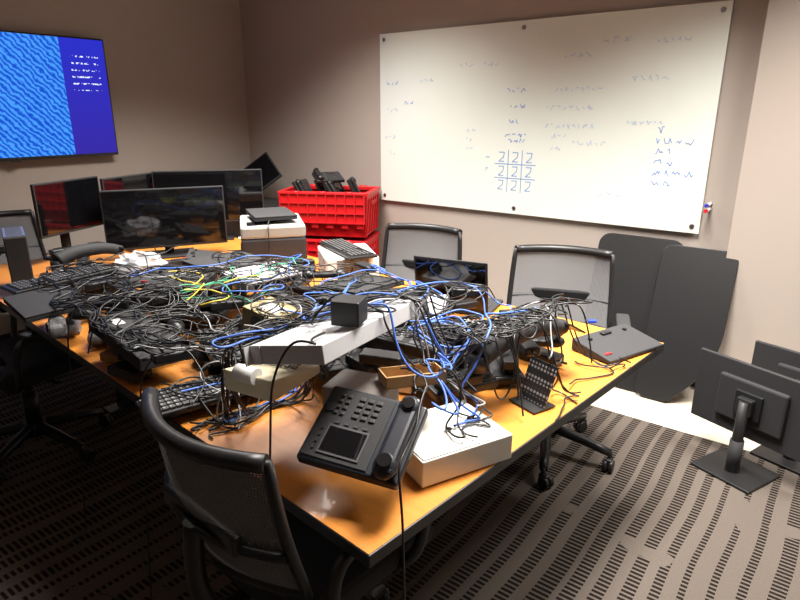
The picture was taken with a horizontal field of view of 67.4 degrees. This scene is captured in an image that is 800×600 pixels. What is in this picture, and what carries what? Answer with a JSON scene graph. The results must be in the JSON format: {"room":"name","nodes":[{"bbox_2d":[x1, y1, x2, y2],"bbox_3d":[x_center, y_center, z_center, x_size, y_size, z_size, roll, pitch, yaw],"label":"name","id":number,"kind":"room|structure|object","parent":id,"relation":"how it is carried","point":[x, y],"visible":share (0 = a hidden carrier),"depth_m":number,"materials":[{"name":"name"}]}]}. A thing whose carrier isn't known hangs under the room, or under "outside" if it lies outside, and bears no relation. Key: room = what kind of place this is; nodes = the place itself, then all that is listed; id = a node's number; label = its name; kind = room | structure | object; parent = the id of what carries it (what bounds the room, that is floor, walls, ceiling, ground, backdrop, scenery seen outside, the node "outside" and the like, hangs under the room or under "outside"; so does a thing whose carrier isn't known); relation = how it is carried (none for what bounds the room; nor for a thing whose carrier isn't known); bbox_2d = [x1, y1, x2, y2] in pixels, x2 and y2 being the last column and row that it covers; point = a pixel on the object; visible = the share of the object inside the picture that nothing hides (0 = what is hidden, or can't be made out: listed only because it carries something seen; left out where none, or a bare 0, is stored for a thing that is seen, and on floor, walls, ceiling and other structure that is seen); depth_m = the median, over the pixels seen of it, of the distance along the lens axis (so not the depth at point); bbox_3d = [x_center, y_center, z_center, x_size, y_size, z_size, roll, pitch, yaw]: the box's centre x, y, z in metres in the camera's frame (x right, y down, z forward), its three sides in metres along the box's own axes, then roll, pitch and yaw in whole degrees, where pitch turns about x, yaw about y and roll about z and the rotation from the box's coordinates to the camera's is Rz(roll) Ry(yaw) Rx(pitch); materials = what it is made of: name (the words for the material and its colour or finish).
{"room":"conference room","nodes":[
{"label":"conference room","id":0,"kind":"room"},
{"bbox_2d":[82,279,118,291],"bbox_3d":[-1.301,-0.070,2.612,0.055,0.032,0.157,14,22,39],"label":"power adapter","id":1,"kind":"object","parent":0,"point":[98,284],"depth_m":2.58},
{"bbox_2d":[92,298,136,309],"bbox_3d":[-1.099,0.016,2.320,0.157,0.032,0.055,-3,18,-4],"label":"power adapter","id":2,"kind":"object","parent":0,"point":[123,305],"depth_m":2.29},
{"bbox_2d":[0,0,250,334],"bbox_3d":[-3.073,-0.892,3.600,0.100,2.750,5.350,13,22,35],"label":"wall","id":3,"kind":"structure","parent":0,"point":[175,68],"depth_m":4.77,"materials":[{"name":"painted plaster"}]},
{"bbox_2d":[0,30,117,161],"bbox_3d":[-2.604,-1.325,3.927,0.070,0.820,1.440,13,22,35],"label":"television","id":4,"kind":"object","parent":3,"relation":"attached to","point":[55,97],"visible":1,"depth_m":4.14,"materials":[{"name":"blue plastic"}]},
{"bbox_2d":[146,290,186,305],"bbox_3d":[-0.932,-0.011,2.404,0.157,0.032,0.055,-16,22,-41],"label":"power adapter","id":5,"kind":"object","parent":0,"point":[156,301],"depth_m":2.37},
{"bbox_2d":[142,344,196,364],"bbox_3d":[-0.713,0.170,1.855,0.157,0.032,0.055,-10,22,-34],"label":"power adapter","id":6,"kind":"object","parent":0,"point":[179,355],"depth_m":1.84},
{"bbox_2d":[202,283,231,295],"bbox_3d":[-0.772,-0.042,2.513,0.055,0.032,0.157,4,16,22],"label":"power adapter","id":7,"kind":"object","parent":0,"point":[210,293],"depth_m":2.49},
{"bbox_2d":[209,298,248,310],"bbox_3d":[-0.665,0.016,2.356,0.157,0.032,0.055,-5,17,-18],"label":"power adapter","id":8,"kind":"object","parent":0,"point":[215,306],"depth_m":2.33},
{"bbox_2d":[244,152,281,189],"bbox_3d":[-1.241,-1.091,5.272,0.436,0.410,0.063,2,17,5],"label":"computer monitor","id":9,"kind":"object","parent":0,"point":[270,172],"visible":0.56,"depth_m":5.24,"materials":[{"name":"grey plastic"}]},
{"bbox_2d":[233,258,314,269],"bbox_3d":[-0.625,-0.172,2.992,0.400,0.042,0.055,-6,16,-23],"label":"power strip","id":10,"kind":"object","parent":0,"point":[312,261],"depth_m":3.01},
{"bbox_2d":[264,286,310,312],"bbox_3d":[-0.449,0.008,2.386,0.055,0.042,0.400,-11,20,-30],"label":"power strip","id":11,"kind":"object","parent":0,"point":[283,294],"depth_m":2.41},
{"bbox_2d":[293,285,323,297],"bbox_3d":[-0.381,-0.034,2.534,0.157,0.032,0.055,11,19,37],"label":"power adapter","id":12,"kind":"object","parent":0,"point":[300,292],"depth_m":2.52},
{"bbox_2d":[321,358,345,379],"bbox_3d":[-0.244,0.169,1.933,0.055,0.042,0.400,-7,17,-18],"label":"power strip","id":13,"kind":"object","parent":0,"point":[331,369],"depth_m":1.77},
{"bbox_2d":[345,351,381,373],"bbox_3d":[-0.106,0.200,1.860,0.055,0.032,0.157,-12,21,-37],"label":"power adapter","id":14,"kind":"object","parent":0,"point":[352,359],"depth_m":1.85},
{"bbox_2d":[354,261,376,271],"bbox_3d":[-0.174,-0.162,2.904,0.055,0.032,0.157,-13,21,-32],"label":"power adapter","id":15,"kind":"object","parent":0,"point":[363,265],"depth_m":2.87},
{"bbox_2d":[359,348,410,366],"bbox_3d":[-0.043,0.176,1.815,0.157,0.032,0.055,6,22,13],"label":"power adapter","id":16,"kind":"object","parent":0,"point":[387,358],"depth_m":1.80,"materials":[{"name":"plastic"}]},
{"bbox_2d":[0,366,799,599],"bbox_3d":[-0.555,1.043,2.189,6.440,0.100,5.550,13,22,35],"label":"floor","id":17,"kind":"structure","parent":0,"point":[659,526],"depth_m":2.46,"materials":[{"name":"carpet"}]},
{"bbox_2d":[0,209,61,330],"bbox_3d":[-2.460,-0.061,3.931,0.726,0.963,0.650,13,22,35],"label":"office chair","id":18,"kind":"object","parent":17,"relation":"on","point":[18,214],"visible":0.15,"depth_m":4.11,"materials":[{"name":"fabric"}]},
{"bbox_2d":[0,307,113,485],"bbox_3d":[-1.793,0.284,2.831,0.655,0.963,0.710,10,20,28],"label":"office chair","id":19,"kind":"object","parent":17,"relation":"on","point":[27,359],"visible":0.76,"depth_m":2.83,"materials":[{"name":"black plastic"}]},
{"bbox_2d":[263,197,278,207],"bbox_3d":[-1.241,-0.461,5.401,0.600,0.850,0.450,9,19,26],"label":"side table","id":20,"kind":"object","parent":17,"relation":"on","point":[268,202],"visible":0.03,"depth_m":5.21,"materials":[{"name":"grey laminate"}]},
{"bbox_2d":[140,387,432,599],"bbox_3d":[-0.258,0.655,1.647,0.650,0.963,0.726,15,23,39],"label":"office chair","id":21,"kind":"object","parent":17,"relation":"on","point":[304,564],"visible":0.78,"depth_m":1.32,"materials":[{"name":"fabric"}]},
{"bbox_2d":[30,221,630,599],"bbox_3d":[-0.528,0.312,2.373,2.623,1.173,1.464,13,22,35],"label":"cables","id":22,"kind":"object","parent":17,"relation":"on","point":[162,342],"visible":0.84,"depth_m":1.96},
{"bbox_2d":[3,284,91,322],"bbox_3d":[-1.409,0.008,2.400,0.241,0.039,0.340,-16,24,-42],"label":"computer","id":23,"kind":"object","parent":22,"relation":"on","point":[31,306],"visible":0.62,"depth_m":2.35,"materials":[{"name":"grey plastic"}]},
{"bbox_2d":[168,270,269,305],"bbox_3d":[-0.835,-0.056,2.503,0.470,0.045,0.391,3,18,9],"label":"cable bundle","id":24,"kind":"object","parent":22,"relation":"on","point":[196,283],"visible":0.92,"depth_m":2.47,"materials":[{"name":"yellow"}]},
{"bbox_2d":[221,261,301,292],"bbox_3d":[-0.623,-0.108,2.719,0.206,0.060,0.300,16,23,41],"label":"router","id":25,"kind":"object","parent":22,"relation":"on","point":[255,269],"visible":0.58,"depth_m":2.69,"materials":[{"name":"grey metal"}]},
{"bbox_2d":[179,257,302,304],"bbox_3d":[-0.706,-0.084,2.638,0.427,0.087,0.827,0,17,0],"label":"cable bundle","id":26,"kind":"object","parent":25,"relation":"on","point":[293,258],"visible":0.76,"depth_m":2.48,"materials":[{"name":"green"}]},
{"bbox_2d":[243,298,422,366],"bbox_3d":[-0.140,0.071,1.559,0.206,0.116,0.566,8,19,25],"label":"box","id":27,"kind":"object","parent":22,"relation":"on","point":[337,341],"visible":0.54,"depth_m":1.38,"materials":[{"name":"grey metal"}]},
{"bbox_2d":[330,294,367,327],"bbox_3d":[-0.121,0.025,1.432,0.070,0.060,0.070,4,18,14],"label":"speaker","id":28,"kind":"object","parent":27,"relation":"on","point":[347,310],"visible":1,"depth_m":1.40,"materials":[{"name":"black plastic"}]},
{"bbox_2d":[0,237,664,567],"bbox_3d":[-0.740,0.355,2.979,3.350,0.739,1.608,16,23,41],"label":"conference table","id":29,"kind":"object","parent":17,"relation":"on","point":[361,518],"visible":0.24,"depth_m":1.70,"materials":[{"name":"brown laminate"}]},
{"bbox_2d":[1,226,33,281],"bbox_3d":[-1.908,-0.198,3.000,0.097,0.296,0.300,-11,21,-32],"label":"desktop computer","id":30,"kind":"object","parent":29,"relation":"on","point":[17,254],"visible":0.83,"depth_m":2.87,"materials":[{"name":"grey plastic"}]},
{"bbox_2d":[45,315,66,337],"bbox_3d":[-1.291,0.101,2.253,0.066,0.055,0.160,-10,20,-28],"label":"webcam","id":31,"kind":"object","parent":29,"relation":"on","point":[56,327],"visible":0.93,"depth_m":2.20,"materials":[{"name":"grey plastic"}]},
{"bbox_2d":[30,176,102,259],"bbox_3d":[-2.047,-0.497,3.670,0.200,0.470,0.500,5,18,15],"label":"computer monitor","id":32,"kind":"object","parent":29,"relation":"on","point":[63,207],"visible":0.79,"depth_m":3.60,"materials":[{"name":"grey plastic"}]},
{"bbox_2d":[65,316,81,335],"bbox_3d":[-1.338,0.103,2.441,0.066,0.055,0.160,-6,18,-19],"label":"webcam","id":33,"kind":"object","parent":29,"relation":"on","point":[75,325],"visible":0.44,"depth_m":2.39,"materials":[{"name":"grey plastic"}]},
{"bbox_2d":[67,308,97,319],"bbox_3d":[-1.176,0.052,2.229,0.107,0.044,0.057,-5,18,-15],"label":"computer mouse","id":34,"kind":"object","parent":29,"relation":"on","point":[76,316],"visible":0.65,"depth_m":2.21,"materials":[{"name":"black plastic"}]},
{"bbox_2d":[50,243,132,270],"bbox_3d":[-1.608,-0.249,3.143,0.100,0.106,0.445,11,20,31],"label":"monitor","id":35,"kind":"object","parent":29,"relation":"on","point":[70,254],"visible":0.87,"depth_m":3.07,"materials":[{"name":"grey plastic"}]},
{"bbox_2d":[99,348,120,362],"bbox_3d":[-1.022,0.200,2.174,0.100,0.030,0.070,6,18,18],"label":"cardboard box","id":36,"kind":"object","parent":29,"relation":"on","point":[109,355],"visible":0.4,"depth_m":2.15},
{"bbox_2d":[100,172,152,190],"bbox_3d":[-1.788,-0.590,3.965,0.200,0.470,0.500,6,18,18],"label":"computer monitor","id":37,"kind":"object","parent":29,"relation":"on","point":[142,180],"visible":0.16,"depth_m":3.85,"materials":[{"name":"grey plastic"}]},
{"bbox_2d":[107,360,152,382],"bbox_3d":[-0.904,0.243,2.027,0.177,0.035,0.070,10,20,28],"label":"power adapter","id":38,"kind":"object","parent":29,"relation":"on","point":[122,369],"visible":0.83,"depth_m":2.01,"materials":[{"name":"black plastic"}]},
{"bbox_2d":[99,185,227,258],"bbox_3d":[-1.449,-0.488,3.724,0.700,0.420,0.220,-7,19,-22],"label":"computer monitor","id":39,"kind":"object","parent":29,"relation":"on","point":[133,219],"visible":0.9,"depth_m":3.66,"materials":[{"name":"grey plastic"}]},
{"bbox_2d":[165,257,184,264],"bbox_3d":[-1.324,-0.221,3.470,0.180,0.058,0.311,16,24,41],"label":"station","id":40,"kind":"object","parent":29,"relation":"on","point":[178,261],"visible":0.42,"depth_m":3.41,"materials":[{"name":"grey plastic"}]},
{"bbox_2d":[185,248,221,259],"bbox_3d":[-1.100,-0.247,3.376,0.180,0.060,0.311,-4,18,-14],"label":"station","id":41,"kind":"object","parent":40,"relation":"on","point":[192,253],"visible":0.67,"depth_m":3.38,"materials":[{"name":"grey plastic"}]},
{"bbox_2d":[152,311,210,327],"bbox_3d":[-0.919,0.069,2.566,0.251,0.043,0.216,0,17,1],"label":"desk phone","id":42,"kind":"object","parent":29,"relation":"on","point":[187,324],"visible":0.02,"depth_m":2.46,"materials":[{"name":"black plastic"}]},
{"bbox_2d":[177,293,248,319],"bbox_3d":[-0.795,0.021,2.552,0.216,0.047,0.250,4,18,13],"label":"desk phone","id":43,"kind":"object","parent":42,"relation":"on","point":[224,313],"visible":0.04,"depth_m":2.45,"materials":[{"name":"black plastic"}]},
{"bbox_2d":[105,295,226,314],"bbox_3d":[-0.939,0.016,2.438,0.452,0.037,0.150,-4,18,-13],"label":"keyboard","id":44,"kind":"object","parent":43,"relation":"on","point":[191,299],"visible":0.19,"depth_m":2.39,"materials":[{"name":"black plastic"}]},
{"bbox_2d":[135,395,247,420],"bbox_3d":[-0.578,0.289,1.893,0.452,0.026,0.150,-13,22,-36],"label":"keyboard","id":45,"kind":"object","parent":29,"relation":"on","point":[137,403],"visible":0.02,"depth_m":1.79,"materials":[{"name":"black plastic"}]},
{"bbox_2d":[141,373,244,417],"bbox_3d":[-0.543,0.264,1.850,0.452,0.031,0.150,-12,21,-34],"label":"keyboard","id":46,"kind":"object","parent":45,"relation":"on","point":[171,403],"visible":0.33,"depth_m":1.76,"materials":[{"name":"black plastic"}]},
{"bbox_2d":[151,169,263,239],"bbox_3d":[-1.327,-0.673,4.214,0.720,0.480,0.200,-4,18,-14],"label":"computer monitor","id":47,"kind":"object","parent":29,"relation":"on","point":[242,188],"visible":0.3,"depth_m":4.15,"materials":[{"name":"grey plastic"}]},
{"bbox_2d":[197,361,243,374],"bbox_3d":[-0.585,0.218,1.970,0.157,0.032,0.055,-7,16,-31],"label":"power adapter","id":48,"kind":"object","parent":29,"relation":"on","point":[209,369],"depth_m":1.93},
{"bbox_2d":[182,251,265,272],"bbox_3d":[-0.896,-0.196,3.068,0.240,0.038,0.340,14,22,38],"label":"computer","id":49,"kind":"object","parent":29,"relation":"on","point":[206,260],"visible":0.51,"depth_m":3.04,"materials":[{"name":"grey plastic"}]},
{"bbox_2d":[242,297,299,338],"bbox_3d":[-0.455,0.067,2.122,0.161,0.109,0.143,11,20,31],"label":"box","id":50,"kind":"object","parent":29,"relation":"on","point":[249,317],"visible":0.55,"depth_m":2.09,"materials":[{"name":"beige metal"}]},
{"bbox_2d":[224,363,319,401],"bbox_3d":[-0.338,0.179,1.575,0.156,0.080,0.221,9,20,27],"label":"box","id":51,"kind":"object","parent":29,"relation":"on","point":[255,381],"visible":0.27,"depth_m":1.51,"materials":[{"name":"beige plastic"}]},
{"bbox_2d":[239,213,306,260],"bbox_3d":[-0.768,-0.364,3.574,0.376,0.269,0.440,-4,18,-14],"label":"printer","id":52,"kind":"object","parent":29,"relation":"on","point":[287,238],"visible":0.8,"depth_m":3.37,"materials":[{"name":"white plastic"},{"name":"dark grey plastic"}]},
{"bbox_2d":[245,207,297,221],"bbox_3d":[-0.760,-0.507,3.531,0.240,0.025,0.340,-7,19,-22],"label":"computer","id":53,"kind":"object","parent":52,"relation":"on","point":[270,213],"visible":1,"depth_m":3.45,"materials":[{"name":"grey plastic"}]},
{"bbox_2d":[291,295,313,306],"bbox_3d":[-0.326,-0.002,2.788,0.484,0.045,0.184,3,19,10],"label":"switch","id":54,"kind":"object","parent":29,"relation":"on","point":[305,298],"visible":0.02,"depth_m":2.72,"materials":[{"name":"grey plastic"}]},
{"bbox_2d":[302,269,347,278],"bbox_3d":[-0.354,-0.122,2.839,0.219,0.046,0.057,0,17,0],"label":"telephone handset","id":55,"kind":"object","parent":54,"relation":"on","point":[331,274],"visible":0.73,"depth_m":2.82,"materials":[{"name":"black plastic"}]},
{"bbox_3d":[-0.258,0.022,2.582,0.240,0.025,0.340,1,17,6],"label":"computer","id":56,"kind":"object","parent":54,"relation":"on","visible":0},
{"label":"computer","id":57,"kind":"object","parent":56,"relation":"on","visible":0},
{"bbox_2d":[314,274,403,294],"bbox_3d":[-0.176,-0.067,2.671,0.240,0.052,0.341,13,21,35],"label":"computer","id":58,"kind":"object","parent":57,"relation":"on","point":[393,283],"visible":0.51,"depth_m":2.64,"materials":[{"name":"grey plastic"}]},
{"bbox_2d":[129,254,536,426],"bbox_3d":[-0.432,-0.033,2.308,1.993,0.397,1.329,13,22,35],"label":"cable","id":59,"kind":"object","parent":29,"relation":"on","point":[443,359],"visible":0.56,"depth_m":1.80,"materials":[{"name":"blue plastic"}]},
{"bbox_2d":[132,266,552,429],"bbox_3d":[-0.425,0.055,2.074,1.835,0.366,0.905,9,19,26],"label":"cable","id":60,"kind":"object","parent":29,"relation":"on","point":[137,345],"visible":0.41,"depth_m":1.81,"materials":[{"name":"grey plastic"}]},
{"bbox_2d":[318,243,378,280],"bbox_3d":[-0.291,-0.207,3.307,0.283,0.130,0.363,-4,18,-14],"label":"desktop computer","id":61,"kind":"object","parent":29,"relation":"on","point":[325,255],"visible":0.48,"depth_m":3.15,"materials":[{"name":"white plastic"}]},
{"bbox_2d":[319,238,376,260],"bbox_3d":[-0.289,-0.277,3.258,0.150,0.026,0.452,-9,20,-27],"label":"keyboard","id":62,"kind":"object","parent":61,"relation":"on","point":[342,247],"visible":1,"depth_m":3.19,"materials":[{"name":"black plastic"}]},
{"bbox_2d":[322,369,398,405],"bbox_3d":[-0.105,0.262,1.612,0.170,0.095,0.132,7,19,22],"label":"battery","id":63,"kind":"object","parent":29,"relation":"on","point":[366,382],"visible":0.27,"depth_m":1.59,"materials":[{"name":"grey"}]},
{"bbox_2d":[378,362,446,389],"bbox_3d":[0.031,0.198,1.574,0.160,0.044,0.103,-4,18,-14],"label":"cardboard box","id":64,"kind":"object","parent":63,"relation":"on","point":[393,377],"visible":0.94,"depth_m":1.54,"materials":[{"name":"cardboard"}]},
{"bbox_2d":[297,386,427,490],"bbox_3d":[-0.087,0.307,1.400,0.251,0.155,0.217,7,19,22],"label":"desk phone","id":65,"kind":"object","parent":29,"relation":"on","point":[358,435],"visible":0.99,"depth_m":1.38,"materials":[{"name":"black plastic"}]},
{"bbox_2d":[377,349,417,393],"bbox_3d":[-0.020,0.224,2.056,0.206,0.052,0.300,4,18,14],"label":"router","id":66,"kind":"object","parent":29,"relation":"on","point":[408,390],"visible":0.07,"depth_m":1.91,"materials":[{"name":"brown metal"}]},
{"bbox_2d":[317,347,385,381],"bbox_3d":[-0.201,0.185,2.027,0.240,0.039,0.340,-8,19,-24],"label":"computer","id":67,"kind":"object","parent":66,"relation":"on","point":[321,375],"visible":0.21,"depth_m":1.88,"materials":[{"name":"grey plastic"}]},
{"bbox_2d":[358,328,490,348],"bbox_3d":[0.088,0.134,2.060,0.452,0.026,0.150,1,19,4],"label":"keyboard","id":68,"kind":"object","parent":67,"relation":"on","point":[403,332],"visible":0.19,"depth_m":2.07,"materials":[{"name":"black plastic"}]},
{"bbox_2d":[403,358,498,402],"bbox_3d":[0.154,0.232,1.892,0.215,0.052,0.250,-7,19,-22],"label":"desk phone","id":69,"kind":"object","parent":29,"relation":"on","point":[435,392],"visible":0.14,"depth_m":1.79,"materials":[{"name":"black plastic"}]},
{"bbox_2d":[414,255,502,314],"bbox_3d":[0.273,-0.092,2.739,0.340,0.253,0.281,8,19,24],"label":"monitor","id":70,"kind":"object","parent":29,"relation":"on","point":[427,269],"visible":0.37,"depth_m":2.62,"materials":[{"name":"grey plastic"}]},
{"bbox_2d":[406,400,512,487],"bbox_3d":[0.119,0.366,1.573,0.274,0.073,0.220,-9,20,-28],"label":"cardboard box","id":71,"kind":"object","parent":29,"relation":"on","point":[438,456],"visible":0.66,"depth_m":1.50,"materials":[{"name":"cardboard"}]},
{"bbox_2d":[437,369,487,390],"bbox_3d":[0.189,0.232,1.773,0.157,0.032,0.055,-9,20,-19],"label":"power adapter","id":72,"kind":"object","parent":29,"relation":"on","point":[474,379],"depth_m":1.76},
{"bbox_2d":[488,356,524,385],"bbox_3d":[0.272,0.229,2.037,0.251,0.053,0.215,-2,18,-6],"label":"desk phone","id":73,"kind":"object","parent":29,"relation":"on","point":[504,377],"visible":0.03,"depth_m":1.96,"materials":[{"name":"black plastic"}]},
{"bbox_2d":[532,335,564,347],"bbox_3d":[0.470,0.142,2.119,0.219,0.047,0.057,4,18,14],"label":"telephone handset","id":74,"kind":"object","parent":73,"relation":"on","point":[540,341],"visible":0.24,"depth_m":2.09,"materials":[{"name":"black plastic"}]},
{"bbox_2d":[468,317,585,373],"bbox_3d":[0.401,0.111,1.889,0.515,0.106,0.100,-15,23,-39],"label":"cables","id":75,"kind":"object","parent":29,"relation":"on","point":[491,351],"visible":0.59,"depth_m":1.77,"materials":[{"name":"black plastic"}]},
{"bbox_2d":[509,356,558,413],"bbox_3d":[0.406,0.256,1.828,0.090,0.130,0.110,-11,20,-31],"label":"stand","id":76,"kind":"object","parent":29,"relation":"on","point":[540,375],"visible":0.93,"depth_m":1.83,"materials":[{"name":"black plastic"}]},
{"bbox_2d":[518,347,566,365],"bbox_3d":[0.514,0.202,2.154,0.187,0.038,0.070,17,24,42],"label":"power adapter","id":77,"kind":"object","parent":29,"relation":"on","point":[544,355],"depth_m":2.12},
{"bbox_2d":[572,323,662,363],"bbox_3d":[0.826,0.160,2.272,0.310,0.048,0.180,-11,21,-31],"label":"station","id":78,"kind":"object","parent":29,"relation":"on","point":[623,340],"visible":0.9,"depth_m":2.25,"materials":[{"name":"grey plastic"}]},
{"bbox_3d":[-0.962,0.139,2.224,0.180,0.058,0.310,-9,20,-27],"label":"station","id":79,"kind":"object","parent":29,"relation":"on","visible":0},
{"bbox_2d":[88,308,197,370],"bbox_3d":[-0.901,0.130,2.078,0.486,0.077,0.185,17,24,42],"label":"switch","id":80,"kind":"object","parent":79,"relation":"on","point":[135,358],"visible":0.44,"depth_m":2.04,"materials":[{"name":"grey plastic"}]},
{"label":"computer","id":81,"kind":"object","parent":29,"relation":"on","visible":0},
{"bbox_2d":[158,310,214,321],"bbox_3d":[-0.830,0.063,2.329,0.219,0.049,0.057,-1,17,-4],"label":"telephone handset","id":82,"kind":"object","parent":81,"relation":"on","point":[211,318],"visible":0.4,"depth_m":2.31,"materials":[{"name":"black plastic"}]},
{"bbox_2d":[195,325,246,366],"bbox_3d":[-0.611,0.153,2.093,0.150,0.068,0.450,-9,19,-25],"label":"keyboard","id":83,"kind":"object","parent":81,"relation":"on","point":[211,358],"visible":0.2,"depth_m":1.98,"materials":[{"name":"black plastic"}]},
{"label":"computer","id":84,"kind":"object","parent":29,"relation":"on","visible":0},
{"bbox_2d":[72,287,112,295],"bbox_3d":[-1.461,-0.077,2.904,0.310,0.052,0.182,12,21,33],"label":"station","id":85,"kind":"object","parent":84,"relation":"on","point":[88,292],"visible":0.03,"depth_m":2.79,"materials":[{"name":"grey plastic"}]},
{"bbox_2d":[67,270,144,294],"bbox_3d":[-1.372,-0.093,2.781,0.340,0.039,0.240,9,20,27],"label":"computer","id":86,"kind":"object","parent":85,"relation":"on","point":[133,280],"visible":0.09,"depth_m":2.73,"materials":[{"name":"grey plastic"}]},
{"bbox_2d":[0,263,118,294],"bbox_3d":[-1.525,-0.100,2.709,0.150,0.027,0.452,13,23,34],"label":"keyboard","id":87,"kind":"object","parent":86,"relation":"on","point":[22,286],"visible":0.91,"depth_m":2.66,"materials":[{"name":"black plastic"}]},
{"bbox_3d":[0.136,0.131,2.370,0.340,0.025,0.240,-1,15,-8],"label":"computer","id":88,"kind":"object","parent":29,"relation":"on","visible":0},
{"bbox_2d":[418,294,446,328],"bbox_3d":[0.088,0.043,2.488,0.206,0.060,0.301,3,18,9],"label":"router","id":89,"kind":"object","parent":88,"relation":"on","point":[436,300],"visible":0.02,"depth_m":2.48,"materials":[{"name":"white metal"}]},
{"label":"keyboard","id":90,"kind":"object","parent":29,"relation":"on","visible":0},
{"bbox_2d":[114,250,167,274],"bbox_3d":[-1.352,-0.199,3.137,0.327,0.124,0.217,6,18,19],"label":"plastic bag","id":91,"kind":"object","parent":90,"relation":"on","point":[132,259],"visible":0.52,"depth_m":3.08,"materials":[{"name":"white"}]},
{"bbox_2d":[381,223,462,281],"bbox_3d":[0.018,0.096,3.432,0.655,0.963,0.710,8,19,24],"label":"office chair","id":92,"kind":"object","parent":17,"relation":"on","point":[396,262],"visible":0.14,"depth_m":3.61,"materials":[{"name":"fabric"}]},
{"bbox_2d":[506,244,630,489],"bbox_3d":[0.721,0.281,2.839,0.650,0.963,0.726,5,18,17],"label":"office chair","id":93,"kind":"object","parent":17,"relation":"on","point":[545,481],"visible":0.44,"depth_m":3.00,"materials":[{"name":"black plastic"}]},
{"bbox_2d":[583,233,682,391],"bbox_3d":[1.377,0.070,3.634,0.500,0.883,0.286,13,22,35],"label":"chair mat","id":94,"kind":"object","parent":17,"relation":"on","point":[637,258],"visible":0.44,"depth_m":3.61,"materials":[{"name":"black plastic"}]},
{"bbox_2d":[635,245,738,401],"bbox_3d":[1.622,0.150,3.413,0.400,0.865,0.281,12,21,34],"label":"chair mat","id":95,"kind":"object","parent":17,"relation":"on","point":[694,286],"visible":0.86,"depth_m":3.41,"materials":[{"name":"black plastic"}]},
{"bbox_2d":[690,348,799,493],"bbox_3d":[1.562,0.553,2.726,0.260,0.510,0.560,-10,20,-29],"label":"computer monitor","id":96,"kind":"object","parent":17,"relation":"on","point":[759,405],"visible":1,"depth_m":2.72,"materials":[{"name":"grey plastic"}]},
{"bbox_2d":[750,340,799,474],"bbox_3d":[1.899,0.521,2.827,0.260,0.510,0.560,-12,21,-33],"label":"computer monitor","id":97,"kind":"object","parent":17,"relation":"on","point":[777,359],"visible":0.42,"depth_m":2.90,"materials":[{"name":"grey plastic"}]},
{"bbox_3d":[-0.547,-0.022,4.851,0.688,0.336,0.484,4,18,13],"label":"crate","id":98,"kind":"object","parent":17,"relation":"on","visible":0},
{"bbox_2d":[305,231,379,257],"bbox_3d":[-0.539,-0.359,4.739,0.688,0.336,0.484,4,18,11],"label":"crate","id":99,"kind":"object","parent":98,"relation":"on","point":[372,240],"visible":0.14,"depth_m":4.64,"materials":[{"name":"red plastic"}]},
{"bbox_2d":[278,184,379,237],"bbox_3d":[-0.531,-0.696,4.627,0.688,0.336,0.484,3,18,10],"label":"crate","id":100,"kind":"object","parent":99,"relation":"on","point":[348,213],"visible":0.79,"depth_m":4.41,"materials":[{"name":"red plastic"}]},
{"bbox_2d":[292,179,312,190],"bbox_3d":[-0.721,-0.845,4.613,0.136,0.182,0.212,5,18,17],"label":"desk phone","id":101,"kind":"object","parent":100,"relation":"in","point":[299,185],"visible":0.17,"depth_m":4.53,"materials":[{"name":"black plastic"}]},
{"bbox_2d":[323,180,345,191],"bbox_3d":[-0.468,-0.830,4.562,0.142,0.178,0.212,7,19,22],"label":"desk phone","id":102,"kind":"object","parent":100,"relation":"in","point":[330,186],"visible":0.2,"depth_m":4.48,"materials":[{"name":"black plastic"}]},
{"bbox_2d":[312,168,344,182],"bbox_3d":[-0.544,-0.948,4.552,0.212,0.101,0.190,-7,19,-20],"label":"desk phone","id":103,"kind":"object","parent":102,"relation":"on","point":[335,176],"visible":1,"depth_m":4.52,"materials":[{"name":"black plastic"}]},
{"bbox_2d":[363,333,467,368],"bbox_3d":[0.018,0.146,1.905,0.400,0.042,0.055,12,20,17],"label":"power strip","id":104,"kind":"object","parent":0,"point":[407,345],"depth_m":1.88,"materials":[{"name":"plastic"}]},
{"bbox_2d":[446,298,478,311],"bbox_3d":[0.262,0.017,2.443,0.157,0.032,0.055,-9,21,-33],"label":"power adapter","id":105,"kind":"object","parent":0,"point":[473,304],"depth_m":2.42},
{"bbox_2d":[446,287,483,297],"bbox_3d":[0.268,-0.035,2.491,0.157,0.032,0.055,4,15,5],"label":"power adapter","id":106,"kind":"object","parent":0,"point":[455,291],"depth_m":2.46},
{"bbox_2d":[239,0,768,319],"bbox_3d":[1.101,-0.964,3.829,6.440,2.750,0.100,13,22,35],"label":"wall","id":107,"kind":"structure","parent":0,"point":[312,67],"depth_m":4.56,"materials":[{"name":"painted drywall"}]},
{"bbox_2d":[380,0,733,233],"bbox_3d":[0.782,-1.167,3.925,2.330,1.210,0.031,13,22,35],"label":"whiteboard","id":108,"kind":"object","parent":107,"relation":"attached to","point":[607,117],"visible":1,"depth_m":3.74,"materials":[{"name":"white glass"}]},
{"bbox_2d":[501,348,518,369],"bbox_3d":[0.367,0.190,2.008,0.055,0.032,0.157,3,18,8],"label":"power adapter","id":109,"kind":"object","parent":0,"point":[507,356],"depth_m":1.94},
{"bbox_2d":[516,340,540,356],"bbox_3d":[0.424,0.155,1.997,0.055,0.032,0.157,-3,17,-11],"label":"power adapter","id":110,"kind":"object","parent":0,"point":[529,348],"depth_m":1.95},
{"bbox_2d":[718,0,799,363],"bbox_3d":[2.255,-0.662,2.866,1.080,2.750,0.100,13,22,35],"label":"wall","id":111,"kind":"structure","parent":0,"point":[764,239],"depth_m":3.12,"materials":[{"name":"painted drywall"},{"name":"plaster"}]},
{"label":"desk phone","id":112,"kind":"object","parent":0,"visible":0},
{"label":"desk phone","id":113,"kind":"object","parent":112,"relation":"on","visible":0},
{"bbox_2d":[134,269,216,291],"bbox_3d":[-1.008,-0.092,2.689,0.310,0.048,0.180,4,18,10],"label":"station","id":114,"kind":"object","parent":113,"relation":"on","point":[212,277],"visible":0.31,"depth_m":2.68,"materials":[{"name":"grey plastic"}]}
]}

